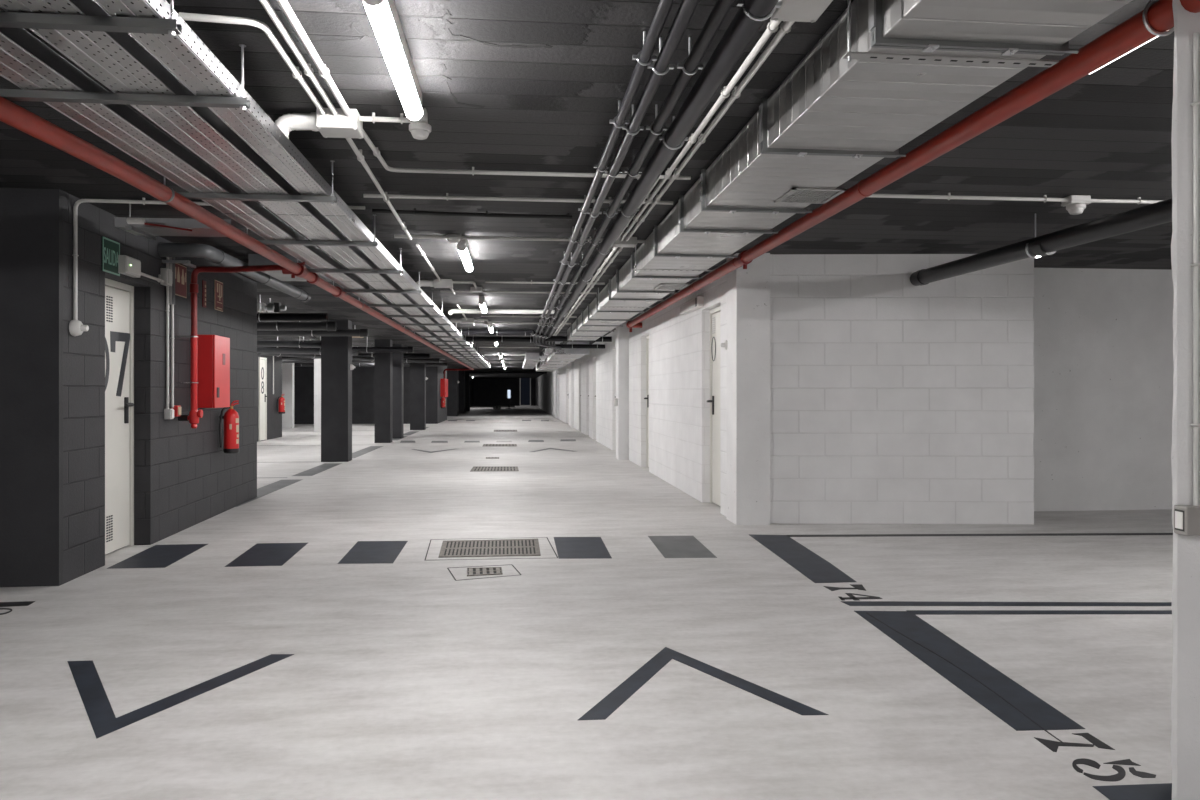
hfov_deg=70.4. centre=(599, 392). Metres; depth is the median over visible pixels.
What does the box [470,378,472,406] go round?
wall
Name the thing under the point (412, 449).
floor marking
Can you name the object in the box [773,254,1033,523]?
wall
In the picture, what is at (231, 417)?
fire extinguisher
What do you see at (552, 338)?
pipe
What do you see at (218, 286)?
fire sign
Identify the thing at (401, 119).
conduit
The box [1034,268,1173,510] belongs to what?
wall
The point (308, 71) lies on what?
conduit
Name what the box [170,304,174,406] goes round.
conduit
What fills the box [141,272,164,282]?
conduit
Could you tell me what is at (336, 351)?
column
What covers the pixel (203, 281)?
fire sign
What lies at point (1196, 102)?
conduit
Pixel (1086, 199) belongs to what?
junction box
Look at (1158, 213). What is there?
drain pipe
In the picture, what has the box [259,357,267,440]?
door
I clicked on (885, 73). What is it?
air duct
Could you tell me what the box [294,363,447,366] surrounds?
pipe
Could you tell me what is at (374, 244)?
hanger
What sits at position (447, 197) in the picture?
conduit
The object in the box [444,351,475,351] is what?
hanger
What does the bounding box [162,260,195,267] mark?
bracket
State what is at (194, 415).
riser pipe
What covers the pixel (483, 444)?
floor drain
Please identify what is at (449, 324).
hanger
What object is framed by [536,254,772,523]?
wall
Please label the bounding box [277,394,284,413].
fire extinguisher
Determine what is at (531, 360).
air duct
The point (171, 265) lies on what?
conduit cover
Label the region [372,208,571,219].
conduit
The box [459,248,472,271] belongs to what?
diffuser
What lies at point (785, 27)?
conduit
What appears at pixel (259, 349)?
pipe
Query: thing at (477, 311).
conduit
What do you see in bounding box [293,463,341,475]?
floor marking
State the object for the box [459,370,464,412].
column
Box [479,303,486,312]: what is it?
diffuser
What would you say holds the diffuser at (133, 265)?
attached to the emergency light at (129, 266)
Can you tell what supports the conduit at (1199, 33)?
attached to the column at (1185, 694)
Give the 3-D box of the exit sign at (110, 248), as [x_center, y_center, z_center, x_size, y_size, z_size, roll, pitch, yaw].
[-3.329,-0.925,5.788,0.008,0.230,0.265,0,0,-7]
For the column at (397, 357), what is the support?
on the floor
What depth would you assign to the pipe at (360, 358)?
18.78 m
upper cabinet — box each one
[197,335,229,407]
[441,379,447,396]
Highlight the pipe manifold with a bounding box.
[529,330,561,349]
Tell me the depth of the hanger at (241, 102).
2.94 m
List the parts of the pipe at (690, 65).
clamp rod, clamp rod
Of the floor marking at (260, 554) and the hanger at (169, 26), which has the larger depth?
the floor marking at (260, 554)
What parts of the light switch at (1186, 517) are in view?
plate, frame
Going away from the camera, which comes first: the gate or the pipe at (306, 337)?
the pipe at (306, 337)
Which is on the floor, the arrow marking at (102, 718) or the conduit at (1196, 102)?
the arrow marking at (102, 718)
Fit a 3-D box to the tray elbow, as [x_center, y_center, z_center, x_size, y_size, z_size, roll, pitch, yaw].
[-1.899,-1.127,9.145,0.214,0.169,0.076,0,0,-6]
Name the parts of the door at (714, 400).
handle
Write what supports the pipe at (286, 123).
on the cable tray at (160, 43)
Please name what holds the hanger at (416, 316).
hanging from the ceiling
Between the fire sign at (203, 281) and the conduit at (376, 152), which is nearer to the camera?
the conduit at (376, 152)
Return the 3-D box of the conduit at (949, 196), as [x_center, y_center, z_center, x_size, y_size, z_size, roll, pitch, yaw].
[2.640,-1.197,5.239,2.880,0.045,0.037,0,0,-5]
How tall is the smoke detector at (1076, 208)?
0.058 m
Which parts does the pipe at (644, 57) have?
clamp rod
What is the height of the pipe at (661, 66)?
0.130 m
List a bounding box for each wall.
[0,188,62,586]
[63,191,256,583]
[257,346,281,441]
[282,363,293,427]
[294,361,446,423]
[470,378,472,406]
[473,379,535,405]
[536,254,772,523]
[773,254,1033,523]
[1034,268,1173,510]
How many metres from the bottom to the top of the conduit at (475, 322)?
0.045 m
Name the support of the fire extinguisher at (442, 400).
attached to the wall at (362, 376)
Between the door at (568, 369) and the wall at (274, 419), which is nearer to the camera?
the wall at (274, 419)
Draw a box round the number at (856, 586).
[824,584,881,600]
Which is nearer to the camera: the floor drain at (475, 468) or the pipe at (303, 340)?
the floor drain at (475, 468)
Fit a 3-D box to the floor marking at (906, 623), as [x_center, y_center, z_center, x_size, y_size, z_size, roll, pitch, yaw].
[1.534,1.159,3.721,0.294,0.001,1.600,0,0,-3]
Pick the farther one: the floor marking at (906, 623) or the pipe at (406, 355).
the pipe at (406, 355)
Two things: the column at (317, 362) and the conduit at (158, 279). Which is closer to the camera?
the conduit at (158, 279)
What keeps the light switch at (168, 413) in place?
attached to the wall at (183, 478)
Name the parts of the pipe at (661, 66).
clamp rod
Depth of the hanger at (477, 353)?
22.55 m
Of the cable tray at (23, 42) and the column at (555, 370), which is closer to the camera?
the cable tray at (23, 42)
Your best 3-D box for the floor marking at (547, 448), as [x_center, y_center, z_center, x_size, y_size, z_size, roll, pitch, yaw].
[-0.964,1.159,17.205,0.965,0.001,1.196,0,0,-6]
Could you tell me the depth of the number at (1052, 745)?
2.66 m
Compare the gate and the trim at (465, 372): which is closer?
the trim at (465, 372)
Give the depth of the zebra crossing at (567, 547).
6.31 m
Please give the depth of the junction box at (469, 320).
13.83 m
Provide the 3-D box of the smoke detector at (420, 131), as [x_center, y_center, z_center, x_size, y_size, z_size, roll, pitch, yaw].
[-0.776,-1.125,3.668,0.096,0.058,0.096,0,0,-6]
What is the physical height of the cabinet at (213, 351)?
0.634 m
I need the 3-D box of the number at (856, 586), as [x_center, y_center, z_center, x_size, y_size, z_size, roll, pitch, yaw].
[1.464,1.159,4.934,0.246,0.001,0.389,0,0,-2]
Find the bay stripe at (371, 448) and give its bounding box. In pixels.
[352,446,382,457]
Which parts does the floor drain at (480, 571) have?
drain frame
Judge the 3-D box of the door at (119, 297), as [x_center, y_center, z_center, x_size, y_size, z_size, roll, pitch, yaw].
[-3.507,0.177,6.070,0.129,1.965,0.774,0,0,-6]
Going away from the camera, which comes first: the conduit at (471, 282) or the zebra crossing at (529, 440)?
the conduit at (471, 282)
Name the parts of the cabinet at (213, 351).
door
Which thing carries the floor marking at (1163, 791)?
on the floor
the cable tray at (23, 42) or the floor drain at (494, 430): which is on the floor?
the floor drain at (494, 430)
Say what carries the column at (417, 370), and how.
on the floor
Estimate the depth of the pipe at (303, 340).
16.16 m
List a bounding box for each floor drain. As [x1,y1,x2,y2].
[425,537,557,559]
[447,564,520,580]
[470,466,518,471]
[483,444,516,445]
[494,430,516,431]
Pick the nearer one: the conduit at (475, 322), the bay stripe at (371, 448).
the conduit at (475, 322)
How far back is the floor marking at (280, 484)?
10.36 m
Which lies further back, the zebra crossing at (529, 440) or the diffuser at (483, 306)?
the zebra crossing at (529, 440)
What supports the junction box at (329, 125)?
attached to the ceiling
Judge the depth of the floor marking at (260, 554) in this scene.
6.08 m
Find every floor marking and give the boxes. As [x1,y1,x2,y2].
[0,601,34,606]
[236,479,302,506]
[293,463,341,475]
[412,449,453,452]
[531,448,574,451]
[748,534,855,582]
[786,533,1172,536]
[841,601,1171,605]
[855,611,1084,730]
[906,610,1171,614]
[1092,783,1171,799]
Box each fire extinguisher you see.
[219,400,238,452]
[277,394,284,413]
[440,395,445,407]
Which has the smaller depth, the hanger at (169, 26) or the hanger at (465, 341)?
the hanger at (169, 26)
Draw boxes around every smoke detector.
[409,122,430,139]
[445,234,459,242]
[1066,203,1085,214]
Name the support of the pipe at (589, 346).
attached to the ceiling
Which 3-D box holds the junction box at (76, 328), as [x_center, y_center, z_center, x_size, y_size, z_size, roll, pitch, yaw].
[-3.224,-0.400,5.271,0.087,0.104,0.102,0,0,-6]
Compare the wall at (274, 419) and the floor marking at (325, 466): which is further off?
the wall at (274, 419)
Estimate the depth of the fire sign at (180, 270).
7.08 m
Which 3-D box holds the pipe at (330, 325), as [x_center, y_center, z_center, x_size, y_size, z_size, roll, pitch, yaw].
[-7.039,-1.049,12.195,6.514,0.340,0.152,0,0,0]
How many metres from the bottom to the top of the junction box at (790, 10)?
0.068 m
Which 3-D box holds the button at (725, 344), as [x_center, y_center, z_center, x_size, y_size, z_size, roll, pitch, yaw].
[1.150,-0.436,7.792,0.085,0.104,0.102,0,0,-6]
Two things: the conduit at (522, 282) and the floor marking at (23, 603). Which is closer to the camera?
the floor marking at (23, 603)
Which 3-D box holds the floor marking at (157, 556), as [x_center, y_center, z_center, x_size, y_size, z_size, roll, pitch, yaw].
[-3.128,1.159,6.047,0.411,0.001,0.891,0,0,-6]
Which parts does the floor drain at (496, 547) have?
drain frame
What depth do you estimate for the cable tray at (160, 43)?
3.30 m
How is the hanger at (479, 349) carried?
hanging from the ceiling
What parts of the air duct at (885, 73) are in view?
hanger rail, grille frame, hanger rail, grille frame, threaded rod, hanger rail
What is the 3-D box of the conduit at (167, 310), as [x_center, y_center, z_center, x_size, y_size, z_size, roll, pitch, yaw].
[-3.445,-0.479,6.773,0.037,1.241,0.035,0,0,-6]
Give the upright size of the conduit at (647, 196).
0.045 m
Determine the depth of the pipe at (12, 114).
3.97 m
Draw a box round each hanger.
[0,0,181,35]
[0,44,249,109]
[164,156,336,203]
[246,215,377,247]
[297,248,402,274]
[333,272,420,293]
[359,289,433,307]
[384,302,443,318]
[392,318,450,325]
[404,326,456,332]
[414,326,461,337]
[428,335,466,342]
[429,342,469,346]
[439,348,472,349]
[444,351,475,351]
[449,353,477,354]
[453,349,479,356]
[458,356,484,362]
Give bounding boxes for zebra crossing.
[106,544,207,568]
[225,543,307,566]
[338,541,407,563]
[431,441,447,442]
[528,440,543,441]
[554,537,611,558]
[560,439,575,440]
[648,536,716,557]
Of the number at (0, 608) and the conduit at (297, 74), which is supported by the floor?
the number at (0, 608)
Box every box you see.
[161,268,172,285]
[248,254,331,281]
[316,108,362,138]
[410,108,427,122]
[433,279,452,287]
[449,318,461,322]
[461,318,474,323]
[470,287,481,291]
[612,237,636,247]
[771,0,832,22]
[1061,195,1090,206]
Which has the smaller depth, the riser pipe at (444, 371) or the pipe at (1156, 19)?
the pipe at (1156, 19)
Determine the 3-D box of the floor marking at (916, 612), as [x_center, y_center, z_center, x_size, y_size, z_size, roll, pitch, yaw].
[2.516,1.159,4.480,1.776,0.001,0.081,0,0,0]
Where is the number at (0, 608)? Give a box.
[0,608,11,614]
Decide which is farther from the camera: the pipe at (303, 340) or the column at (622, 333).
the pipe at (303, 340)
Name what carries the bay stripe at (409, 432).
on the floor
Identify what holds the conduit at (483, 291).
attached to the ceiling
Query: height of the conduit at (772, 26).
0.046 m
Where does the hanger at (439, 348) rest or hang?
hanging from the ceiling
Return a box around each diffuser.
[127,257,140,275]
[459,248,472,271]
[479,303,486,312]
[680,300,694,313]
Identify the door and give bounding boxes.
[105,278,133,554]
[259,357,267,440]
[568,369,568,422]
[644,336,648,466]
[707,306,719,505]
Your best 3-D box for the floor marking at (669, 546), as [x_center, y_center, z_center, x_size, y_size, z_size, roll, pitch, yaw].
[0.604,1.159,6.418,0.391,0.001,0.946,0,0,-6]
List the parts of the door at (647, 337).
frame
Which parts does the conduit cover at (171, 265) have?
lid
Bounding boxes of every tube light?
[362,0,423,122]
[457,239,472,272]
[479,296,486,312]
[488,324,493,332]
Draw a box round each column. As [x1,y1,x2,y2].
[314,359,320,431]
[321,319,351,461]
[374,339,391,442]
[392,344,403,437]
[410,363,425,429]
[447,368,458,415]
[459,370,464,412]
[465,373,469,410]
[555,370,556,417]
[570,362,573,427]
[616,322,628,459]
[727,253,769,524]
[1170,0,1199,799]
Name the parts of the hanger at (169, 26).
threaded rod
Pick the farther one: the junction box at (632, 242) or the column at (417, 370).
the column at (417, 370)
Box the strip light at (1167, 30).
[1090,30,1167,73]
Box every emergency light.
[118,255,140,277]
[680,296,703,314]
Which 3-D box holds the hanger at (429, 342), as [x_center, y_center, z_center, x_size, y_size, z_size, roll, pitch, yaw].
[-3.259,-1.107,18.362,0.895,0.227,0.041,0,0,-6]
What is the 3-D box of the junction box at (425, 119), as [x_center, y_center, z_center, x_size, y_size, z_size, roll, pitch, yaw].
[-0.780,-1.186,3.657,0.074,0.060,0.074,0,0,-6]
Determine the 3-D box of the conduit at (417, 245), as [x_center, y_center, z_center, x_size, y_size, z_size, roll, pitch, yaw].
[-1.592,-1.196,7.980,0.038,0.045,2.220,0,0,-6]
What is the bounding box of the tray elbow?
[416,280,432,286]
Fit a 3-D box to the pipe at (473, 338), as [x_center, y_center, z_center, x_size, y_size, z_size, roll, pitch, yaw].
[-2.025,-1.127,17.577,1.550,0.183,0.128,0,0,-6]
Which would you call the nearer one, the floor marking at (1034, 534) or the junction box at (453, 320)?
the floor marking at (1034, 534)
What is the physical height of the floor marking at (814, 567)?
0.001 m
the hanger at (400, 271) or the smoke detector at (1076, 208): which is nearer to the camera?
the smoke detector at (1076, 208)
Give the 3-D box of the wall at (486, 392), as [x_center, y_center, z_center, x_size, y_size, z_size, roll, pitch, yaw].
[-8.458,-0.030,74.677,6.180,2.380,0.300,0,0,-6]
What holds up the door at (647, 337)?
in the wall at (679, 345)
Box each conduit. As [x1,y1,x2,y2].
[72,198,364,319]
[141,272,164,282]
[165,257,169,408]
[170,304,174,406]
[179,12,325,114]
[259,0,337,115]
[273,356,273,393]
[277,0,351,116]
[346,138,411,239]
[359,112,409,123]
[363,129,690,179]
[363,193,672,204]
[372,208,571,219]
[394,234,602,241]
[416,244,440,281]
[440,289,596,293]
[448,309,554,314]
[452,281,476,288]
[475,322,570,323]
[479,347,538,347]
[481,315,576,317]
[485,280,604,284]
[542,19,780,350]
[555,21,794,335]
[616,179,658,240]
[869,193,1162,204]
[1190,32,1199,505]
[1199,33,1199,504]
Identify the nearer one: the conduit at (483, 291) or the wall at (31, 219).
the wall at (31, 219)
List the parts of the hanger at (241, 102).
threaded rod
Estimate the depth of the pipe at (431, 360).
25.54 m
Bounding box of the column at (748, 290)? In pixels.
[727,253,769,524]
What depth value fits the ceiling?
4.27 m
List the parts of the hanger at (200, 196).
threaded rod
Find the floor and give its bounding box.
[0,406,1172,799]
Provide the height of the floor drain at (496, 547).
0.006 m
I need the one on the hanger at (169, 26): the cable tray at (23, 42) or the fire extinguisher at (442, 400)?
the cable tray at (23, 42)
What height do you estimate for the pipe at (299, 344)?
0.458 m
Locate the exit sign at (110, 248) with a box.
[102,236,119,275]
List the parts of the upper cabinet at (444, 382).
door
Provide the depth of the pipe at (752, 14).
3.31 m
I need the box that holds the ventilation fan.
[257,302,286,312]
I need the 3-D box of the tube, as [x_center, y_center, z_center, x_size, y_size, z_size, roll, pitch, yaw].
[-2.769,-1.058,5.344,0.369,0.060,0.060,0,0,-20]
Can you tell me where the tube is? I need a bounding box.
[126,218,191,230]
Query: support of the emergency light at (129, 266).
attached to the wall at (183, 478)
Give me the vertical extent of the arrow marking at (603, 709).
0.001 m
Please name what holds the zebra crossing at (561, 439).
on the floor
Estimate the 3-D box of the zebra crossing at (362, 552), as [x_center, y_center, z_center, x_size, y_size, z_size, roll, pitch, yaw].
[-1.645,1.159,6.196,0.391,0.001,0.897,0,0,-6]
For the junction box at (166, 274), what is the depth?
6.68 m
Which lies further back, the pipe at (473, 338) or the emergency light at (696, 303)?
the pipe at (473, 338)
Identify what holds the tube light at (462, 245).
attached to the ceiling
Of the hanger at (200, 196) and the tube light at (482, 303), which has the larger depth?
the tube light at (482, 303)
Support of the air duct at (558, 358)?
hanging from the ceiling
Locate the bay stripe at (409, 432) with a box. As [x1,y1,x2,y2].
[404,431,418,434]
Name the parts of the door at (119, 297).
handle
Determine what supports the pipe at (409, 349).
hanging from the ceiling
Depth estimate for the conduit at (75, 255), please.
5.27 m
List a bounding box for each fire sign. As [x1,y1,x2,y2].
[175,263,186,297]
[202,280,205,307]
[214,280,222,311]
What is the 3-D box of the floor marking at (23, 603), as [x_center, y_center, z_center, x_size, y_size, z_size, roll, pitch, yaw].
[-3.509,1.159,4.601,0.795,0.001,0.139,0,0,-7]
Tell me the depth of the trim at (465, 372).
49.70 m
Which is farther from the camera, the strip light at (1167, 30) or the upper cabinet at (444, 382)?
the upper cabinet at (444, 382)
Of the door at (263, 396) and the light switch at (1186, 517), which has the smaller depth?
the light switch at (1186, 517)
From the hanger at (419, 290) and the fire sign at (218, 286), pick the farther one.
the hanger at (419, 290)
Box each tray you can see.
[0,0,484,367]
[0,11,477,367]
[94,0,489,367]
[115,204,244,239]
[117,227,225,236]
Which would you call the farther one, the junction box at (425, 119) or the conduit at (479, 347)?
the conduit at (479, 347)
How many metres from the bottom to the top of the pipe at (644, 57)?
0.116 m
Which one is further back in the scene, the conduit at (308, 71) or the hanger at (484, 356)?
the hanger at (484, 356)
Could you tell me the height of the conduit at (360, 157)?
0.059 m
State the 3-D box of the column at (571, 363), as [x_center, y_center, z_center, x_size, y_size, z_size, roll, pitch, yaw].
[-0.880,-0.030,27.825,0.146,2.380,0.400,0,0,-6]
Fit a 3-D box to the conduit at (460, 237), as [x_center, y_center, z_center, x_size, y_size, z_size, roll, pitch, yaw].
[-0.673,-1.196,6.580,1.800,0.046,0.040,0,0,-6]
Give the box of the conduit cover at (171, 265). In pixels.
[169,257,174,304]
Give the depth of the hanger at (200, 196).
4.43 m
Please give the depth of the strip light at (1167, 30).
2.82 m
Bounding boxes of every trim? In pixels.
[465,372,546,372]
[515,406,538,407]
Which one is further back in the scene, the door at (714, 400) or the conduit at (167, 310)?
the door at (714, 400)
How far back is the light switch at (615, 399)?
14.71 m
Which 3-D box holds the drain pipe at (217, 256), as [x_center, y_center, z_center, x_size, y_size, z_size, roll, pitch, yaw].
[-3.450,-1.120,8.287,0.464,0.128,3.329,0,0,-6]
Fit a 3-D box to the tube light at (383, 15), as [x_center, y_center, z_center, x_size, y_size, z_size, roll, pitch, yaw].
[-0.704,-1.163,2.950,0.072,0.111,1.116,0,0,-6]
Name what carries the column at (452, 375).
on the floor
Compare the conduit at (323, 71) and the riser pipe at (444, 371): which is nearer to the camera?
the conduit at (323, 71)
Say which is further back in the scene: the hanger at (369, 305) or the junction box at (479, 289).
the hanger at (369, 305)
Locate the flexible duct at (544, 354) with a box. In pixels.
[539,348,553,361]
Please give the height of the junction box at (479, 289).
0.053 m
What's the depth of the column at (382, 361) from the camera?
19.54 m
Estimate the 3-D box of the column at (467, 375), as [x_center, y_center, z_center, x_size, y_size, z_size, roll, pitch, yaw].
[-8.629,-0.030,53.890,0.705,2.380,1.200,0,0,-6]
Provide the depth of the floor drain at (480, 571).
5.48 m
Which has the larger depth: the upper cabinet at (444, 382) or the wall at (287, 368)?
the upper cabinet at (444, 382)
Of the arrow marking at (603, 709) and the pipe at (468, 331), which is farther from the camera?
the pipe at (468, 331)
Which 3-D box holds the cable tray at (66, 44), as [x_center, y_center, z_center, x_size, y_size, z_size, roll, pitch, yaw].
[-3.139,-1.063,18.225,0.208,0.063,35.100,0,0,-6]
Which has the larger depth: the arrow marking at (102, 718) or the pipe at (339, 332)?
the pipe at (339, 332)
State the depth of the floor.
3.85 m
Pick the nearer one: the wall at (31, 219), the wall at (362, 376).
the wall at (31, 219)
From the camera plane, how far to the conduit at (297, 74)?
2.77 m
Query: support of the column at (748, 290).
on the floor
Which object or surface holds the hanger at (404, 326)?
hanging from the ceiling
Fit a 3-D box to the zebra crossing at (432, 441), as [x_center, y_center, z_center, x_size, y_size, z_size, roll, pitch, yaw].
[-3.769,1.159,20.007,0.388,0.001,0.805,0,0,-9]
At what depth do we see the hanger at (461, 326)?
15.55 m
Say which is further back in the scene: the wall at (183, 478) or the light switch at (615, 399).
the light switch at (615, 399)
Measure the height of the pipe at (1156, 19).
0.290 m
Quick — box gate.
[520,378,530,405]
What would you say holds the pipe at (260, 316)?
hanging from the ceiling
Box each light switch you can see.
[164,409,173,418]
[614,398,617,405]
[1174,505,1199,535]
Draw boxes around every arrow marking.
[67,654,293,737]
[578,647,827,719]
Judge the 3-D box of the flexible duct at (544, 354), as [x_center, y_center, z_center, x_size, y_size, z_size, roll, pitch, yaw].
[-1.395,-1.030,21.884,0.230,0.250,6.447,0,0,-6]
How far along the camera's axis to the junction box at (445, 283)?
9.09 m
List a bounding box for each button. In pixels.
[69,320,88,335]
[721,340,727,349]
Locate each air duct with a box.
[522,353,539,368]
[536,342,588,371]
[567,0,1131,340]
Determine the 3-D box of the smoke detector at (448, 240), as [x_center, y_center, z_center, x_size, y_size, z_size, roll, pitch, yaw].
[-1.137,-1.191,6.597,0.124,0.058,0.124,0,0,-6]
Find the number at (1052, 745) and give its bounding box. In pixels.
[1034,733,1155,780]
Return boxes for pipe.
[0,96,473,369]
[158,243,310,301]
[176,264,281,427]
[257,295,328,321]
[257,321,320,347]
[257,321,336,330]
[257,321,367,336]
[257,321,371,352]
[257,336,358,355]
[257,353,373,361]
[266,337,412,352]
[271,112,318,153]
[271,336,320,341]
[282,353,429,358]
[282,358,439,362]
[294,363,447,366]
[443,369,469,378]
[460,328,533,335]
[464,335,536,342]
[536,0,673,332]
[536,336,611,341]
[539,0,698,333]
[539,342,604,348]
[543,0,734,334]
[547,0,780,336]
[626,0,1199,331]
[910,198,1171,285]
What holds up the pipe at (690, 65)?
attached to the ceiling
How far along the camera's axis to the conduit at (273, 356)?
21.28 m
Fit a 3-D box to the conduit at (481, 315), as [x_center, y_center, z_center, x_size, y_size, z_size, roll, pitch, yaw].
[-1.113,-1.196,13.325,1.500,0.045,0.038,0,0,-6]
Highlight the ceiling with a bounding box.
[0,0,1173,378]
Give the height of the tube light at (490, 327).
0.111 m

